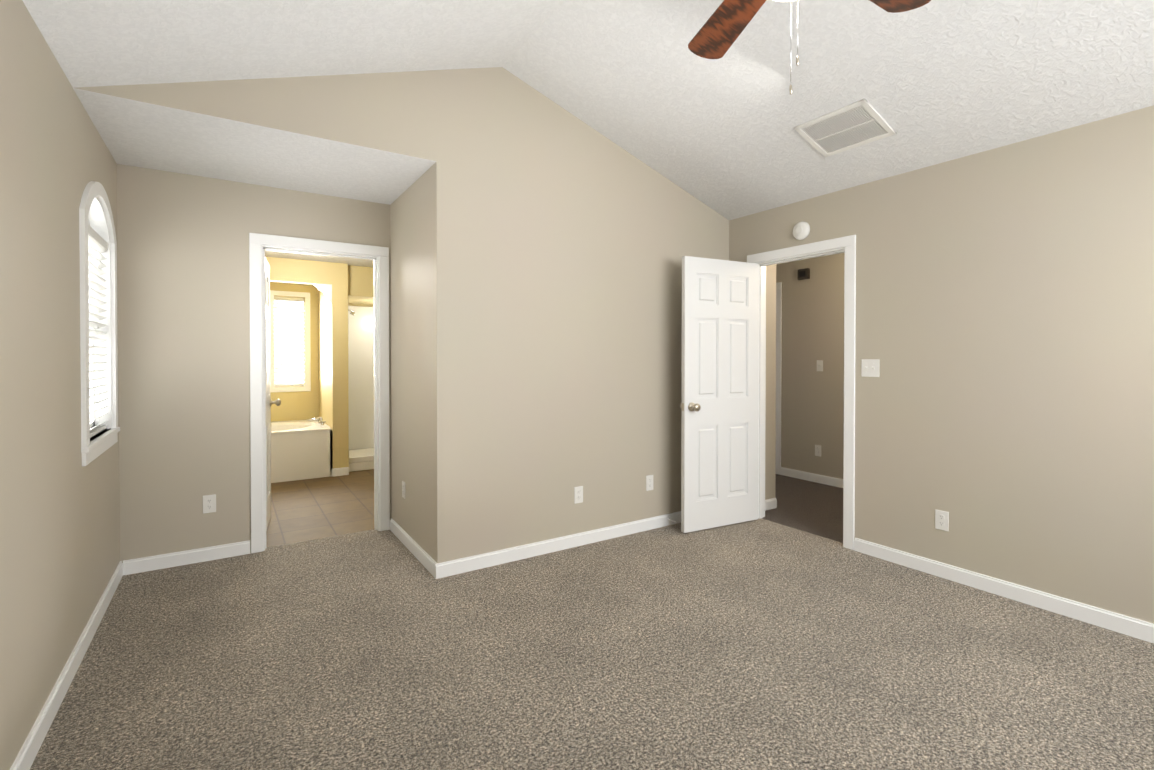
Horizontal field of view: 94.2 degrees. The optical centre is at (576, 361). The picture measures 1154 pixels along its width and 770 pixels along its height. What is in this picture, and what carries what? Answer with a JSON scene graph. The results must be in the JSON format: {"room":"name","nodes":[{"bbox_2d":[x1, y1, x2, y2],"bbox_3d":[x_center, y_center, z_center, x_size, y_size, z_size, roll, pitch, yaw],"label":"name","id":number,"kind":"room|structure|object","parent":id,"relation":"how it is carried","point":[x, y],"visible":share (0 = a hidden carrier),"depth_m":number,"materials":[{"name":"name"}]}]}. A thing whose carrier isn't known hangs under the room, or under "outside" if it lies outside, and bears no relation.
{"room":"empty bedroom","nodes":[
{"label":"empty bedroom","id":0,"kind":"room"},
{"bbox_2d":[0,0,119,769],"bbox_3d":[-1.385,0.072,1.019,0.120,2.440,5.305,0,1,-33],"label":"wall","id":1,"kind":"structure","parent":0,"point":[59,532],"depth_m":1.87,"materials":[{"name":"beige paint"}]},
{"bbox_2d":[10,560,125,769],"bbox_3d":[-1.329,1.249,1.067,0.014,0.085,5.065,0,1,-33],"label":"baseboard","id":2,"kind":"structure","parent":1,"relation":"attached to","point":[24,760],"depth_m":2.05,"materials":[{"name":"white wood"}]},
{"bbox_2d":[79,181,119,465],"bbox_3d":[-2.446,-0.214,2.674,0.142,1.350,0.822,0,1,-33],"label":"window","id":3,"kind":"structure","parent":1,"relation":"in","point":[98,323],"depth_m":2.83,"materials":[{"name":"white glass"}]},
{"bbox_2d":[117,164,390,562],"bbox_3d":[-1.559,0.043,3.999,3.080,2.440,0.120,0,1,-33],"label":"wall","id":4,"kind":"structure","parent":0,"point":[183,335],"depth_m":3.37,"materials":[{"name":"beige paint"}]},
{"bbox_2d":[126,540,249,574],"bbox_3d":[-2.424,1.227,3.369,0.630,0.085,0.014,0,1,-33],"label":"baseboard","id":5,"kind":"structure","parent":4,"relation":"attached to","point":[144,564],"depth_m":3.35,"materials":[{"name":"white wood"}]},
{"bbox_2d":[203,494,215,513],"bbox_3d":[-2.345,0.909,3.420,0.070,0.114,0.008,0,1,-33],"label":"outlet","id":6,"kind":"object","parent":4,"relation":"attached to","point":[209,503],"visible":1,"depth_m":3.42,"materials":[{"name":"white plastic"}]},
{"bbox_2d":[265,258,280,531],"bbox_3d":[-2.340,0.241,4.007,0.189,2.020,0.743,0,1,-26],"label":"bathroom door","id":7,"kind":"structure","parent":4,"relation":"in","point":[270,402],"depth_m":4.16,"materials":[{"name":"white wood"}]},
{"bbox_2d":[249,233,389,552],"bbox_3d":[-1.819,0.207,3.832,0.890,2.115,0.152,0,1,-33],"label":"door frame","id":8,"kind":"structure","parent":4,"relation":"attached to","point":[259,244],"depth_m":3.69,"materials":[{"name":"white wood"}]},
{"bbox_2d":[265,256,372,467],"bbox_3d":[-2.998,0.082,6.211,2.836,2.318,1.068,0,1,-33],"label":"wall","id":9,"kind":"structure","parent":0,"point":[351,284],"depth_m":5.86,"materials":[{"name":"yellow paint"}]},
{"bbox_2d":[265,250,372,266],"bbox_3d":[-2.441,-1.120,5.343,2.840,0.100,3.115,0,1,-33],"label":"ceiling","id":10,"kind":"structure","parent":0,"point":[352,261],"depth_m":5.58,"materials":[{"name":"white paint"}]},
{"bbox_2d":[266,469,373,546],"bbox_3d":[-2.549,1.299,5.441,3.340,0.100,3.475,0,1,-33],"label":"floor","id":11,"kind":"structure","parent":0,"point":[312,509],"depth_m":4.62,"materials":[{"name":"beige tile"}]},
{"bbox_2d":[271,417,331,482],"bbox_3d":[-3.564,0.932,5.852,1.478,0.626,1.059,0,1,-33],"label":"bathtub","id":12,"kind":"object","parent":11,"relation":"on","point":[301,449],"visible":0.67,"depth_m":5.67,"materials":[{"name":"white ceramic"}]},
{"bbox_2d":[348,306,373,471],"bbox_3d":[-2.341,0.261,6.716,1.178,1.950,0.934,0,1,-33],"label":"shower stall","id":13,"kind":"object","parent":11,"relation":"on","point":[361,381],"visible":0.21,"depth_m":6.93,"materials":[{"name":"white plastic"}]},
{"bbox_2d":[270,282,373,421],"bbox_3d":[-3.332,0.016,6.704,2.820,2.440,0.120,0,1,-33],"label":"wall","id":14,"kind":"structure","parent":0,"point":[302,405],"depth_m":6.61,"materials":[{"name":"yellow paint"}]},
{"bbox_2d":[274,296,303,386],"bbox_3d":[-3.535,-0.243,6.584,0.350,1.120,0.084,0,1,-33],"label":"window","id":15,"kind":"structure","parent":14,"relation":"in","point":[289,338],"depth_m":6.59,"materials":[{"name":"white glass"}]},
{"bbox_2d":[270,283,348,476],"bbox_3d":[-2.043,0.202,5.615,1.890,2.090,3.115,0,1,-33],"label":"trim","id":16,"kind":"structure","parent":14,"relation":"attached to","point":[326,289],"depth_m":6.44,"materials":[{"name":"white wood"}]},
{"bbox_2d":[76,67,728,562],"bbox_3d":[-0.463,-0.302,3.438,4.310,3.140,0.120,0,1,-33],"label":"wall","id":17,"kind":"structure","parent":0,"point":[562,241],"depth_m":3.46,"materials":[{"name":"beige paint"}]},
{"bbox_2d":[430,511,680,578],"bbox_3d":[0.233,1.222,3.810,2.514,0.085,0.040,0,1,-33],"label":"baseboard","id":18,"kind":"structure","parent":17,"relation":"attached to","point":[462,565],"depth_m":3.54,"materials":[{"name":"white wood"}]},
{"bbox_2d":[574,486,582,503],"bbox_3d":[0.012,0.916,3.683,0.070,0.114,0.008,0,1,-33],"label":"electrical outlet","id":19,"kind":"object","parent":17,"relation":"attached to","point":[578,494],"visible":1,"depth_m":3.68,"materials":[{"name":"white plastic"}]},
{"bbox_2d":[646,475,652,490],"bbox_3d":[0.549,0.913,4.032,0.070,0.114,0.008,0,1,-33],"label":"electrical outlet","id":20,"kind":"object","parent":17,"relation":"attached to","point":[649,482],"visible":1,"depth_m":4.03,"materials":[{"name":"white plastic"}]},
{"bbox_2d":[390,168,430,555],"bbox_3d":[-1.093,0.046,3.667,0.120,2.440,0.945,0,1,-33],"label":"wall","id":21,"kind":"structure","parent":0,"point":[410,346],"depth_m":3.57,"materials":[{"name":"beige paint"}]},
{"bbox_2d":[402,481,404,498],"bbox_3d":[-1.210,0.895,3.739,0.008,0.114,0.070,0,1,-33],"label":"electrical outlet","id":22,"kind":"object","parent":21,"relation":"attached to","point":[403,489],"visible":1,"depth_m":3.73,"materials":[{"name":"white plastic"}]},
{"bbox_2d":[390,518,433,571],"bbox_3d":[-1.118,1.224,3.595,0.014,0.085,1.031,0,1,-33],"label":"baseboard","id":23,"kind":"structure","parent":21,"relation":"attached to","point":[425,559],"depth_m":3.55,"materials":[{"name":"white wood"}]},
{"bbox_2d":[22,0,1153,219],"bbox_3d":[0.370,-1.534,2.146,4.310,0.830,5.305,0,1,-33],"label":"ceiling","id":24,"kind":"structure","parent":0,"point":[933,82],"depth_m":2.70,"materials":[{"name":"white paint"}]},
{"bbox_2d":[688,0,930,94],"bbox_3d":[0.703,-1.315,1.635,1.230,1.014,1.265,0,1,-33],"label":"ceiling fan","id":25,"kind":"object","parent":24,"relation":"hanging from","point":[719,32],"visible":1,"depth_m":2.02,"materials":[{"name":"brown wood"}]},
{"bbox_2d":[794,99,895,156],"bbox_3d":[1.541,-1.336,3.097,0.330,0.114,0.425,0,1,-33],"label":"ceiling vent","id":26,"kind":"object","parent":24,"relation":"in","point":[855,124],"visible":1,"depth_m":3.08,"materials":[{"name":"white metal"}]},
{"bbox_2d":[30,518,1153,769],"bbox_3d":[0.335,1.333,2.008,4.430,0.100,5.425,0,1,-33],"label":"floor carpet","id":27,"kind":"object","parent":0,"point":[760,644],"visible":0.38,"depth_m":2.24,"materials":[{"name":"carpet"}]},
{"bbox_2d":[765,263,780,499],"bbox_3d":[1.551,0.037,4.573,0.300,2.440,0.120,0,1,-33],"label":"wall","id":28,"kind":"structure","parent":0,"point":[773,272],"depth_m":4.57,"materials":[{"name":"beige paint"}]},
{"bbox_2d":[765,498,776,510],"bbox_3d":[1.588,1.215,4.529,0.300,0.085,0.014,0,1,-33],"label":"trim","id":29,"kind":"structure","parent":28,"relation":"attached to","point":[771,503],"depth_m":4.57,"materials":[{"name":"white wood"}]},
{"bbox_2d":[762,474,842,542],"bbox_3d":[2.780,1.300,5.255,3.210,0.100,4.000,0,1,-33],"label":"floor","id":30,"kind":"structure","parent":0,"point":[811,507],"depth_m":4.62,"materials":[{"name":"carpet"}]},
{"bbox_2d":[781,253,843,478],"bbox_3d":[2.696,0.030,5.307,0.120,2.440,3.600,0,1,-33],"label":"wall","id":31,"kind":"structure","parent":0,"point":[812,406],"depth_m":5.57,"materials":[{"name":"beige paint"}]},
{"bbox_2d":[798,268,809,279],"bbox_3d":[2.381,-0.918,5.629,0.048,0.110,0.120,0,1,-33],"label":"door chime","id":32,"kind":"object","parent":31,"relation":"attached to","point":[803,274],"visible":0.98,"depth_m":5.60,"materials":[{"name":"brown plastic"}]},
{"bbox_2d":[776,282,842,487],"bbox_3d":[2.639,0.193,5.271,0.016,2.115,3.360,0,1,-33],"label":"trim","id":33,"kind":"structure","parent":31,"relation":"attached to","point":[817,478],"depth_m":5.89,"materials":[{"name":"white wood"}]},
{"bbox_2d":[815,445,820,456],"bbox_3d":[2.485,0.918,5.524,0.008,0.114,0.070,0,1,-33],"label":"outlet","id":34,"kind":"object","parent":31,"relation":"attached to","point":[817,450],"visible":1,"depth_m":5.52,"materials":[{"name":"white plastic"}]},
{"bbox_2d":[817,360,822,370],"bbox_3d":[2.488,0.043,5.499,0.021,0.114,0.070,0,1,-33],"label":"light switch","id":35,"kind":"object","parent":31,"relation":"attached to","point":[819,365],"visible":1,"depth_m":5.50,"materials":[{"name":"white plastic"}]},
{"bbox_2d":[729,106,1153,623],"bbox_3d":[2.417,0.054,2.858,0.120,2.440,4.240,0,1,-33],"label":"wall","id":36,"kind":"structure","parent":0,"point":[1004,409],"depth_m":2.87,"materials":[{"name":"beige paint"}]},
{"bbox_2d":[680,256,758,532],"bbox_3d":[1.105,0.240,4.085,0.743,2.020,0.189,0,1,-27],"label":"bedroom door","id":37,"kind":"structure","parent":36,"relation":"in","point":[719,402],"depth_m":4.05,"materials":[{"name":"white wood"}]},
{"bbox_2d":[793,221,809,239],"bbox_3d":[1.629,-0.956,3.910,0.041,0.132,0.132,0,1,-33],"label":"smoke detector","id":38,"kind":"object","parent":36,"relation":"attached to","point":[801,230],"visible":1,"depth_m":3.89,"materials":[{"name":"white plastic"}]},
{"bbox_2d":[747,235,855,549],"bbox_3d":[1.675,0.205,3.999,0.152,2.115,0.890,0,1,-33],"label":"door frame","id":39,"kind":"structure","parent":36,"relation":"attached to","point":[846,245],"depth_m":3.65,"materials":[{"name":"white wood"}]},
{"bbox_2d":[861,359,878,376],"bbox_3d":[1.913,0.043,3.503,0.021,0.114,0.116,0,1,-33],"label":"light switch","id":40,"kind":"object","parent":36,"relation":"attached to","point":[869,367],"visible":1,"depth_m":3.50,"materials":[{"name":"white plastic"}]},
{"bbox_2d":[935,509,948,530],"bbox_3d":[2.151,0.936,3.159,0.008,0.114,0.070,0,1,-33],"label":"electrical outlet","id":41,"kind":"object","parent":36,"relation":"attached to","point":[941,520],"visible":1,"depth_m":3.16,"materials":[{"name":"white plastic"}]},
{"bbox_2d":[854,538,1153,642],"bbox_3d":[2.650,1.236,2.389,0.014,0.085,2.880,0,1,-33],"label":"baseboard","id":42,"kind":"structure","parent":36,"relation":"attached to","point":[986,583],"depth_m":2.85,"materials":[{"name":"white wood"}]}
]}

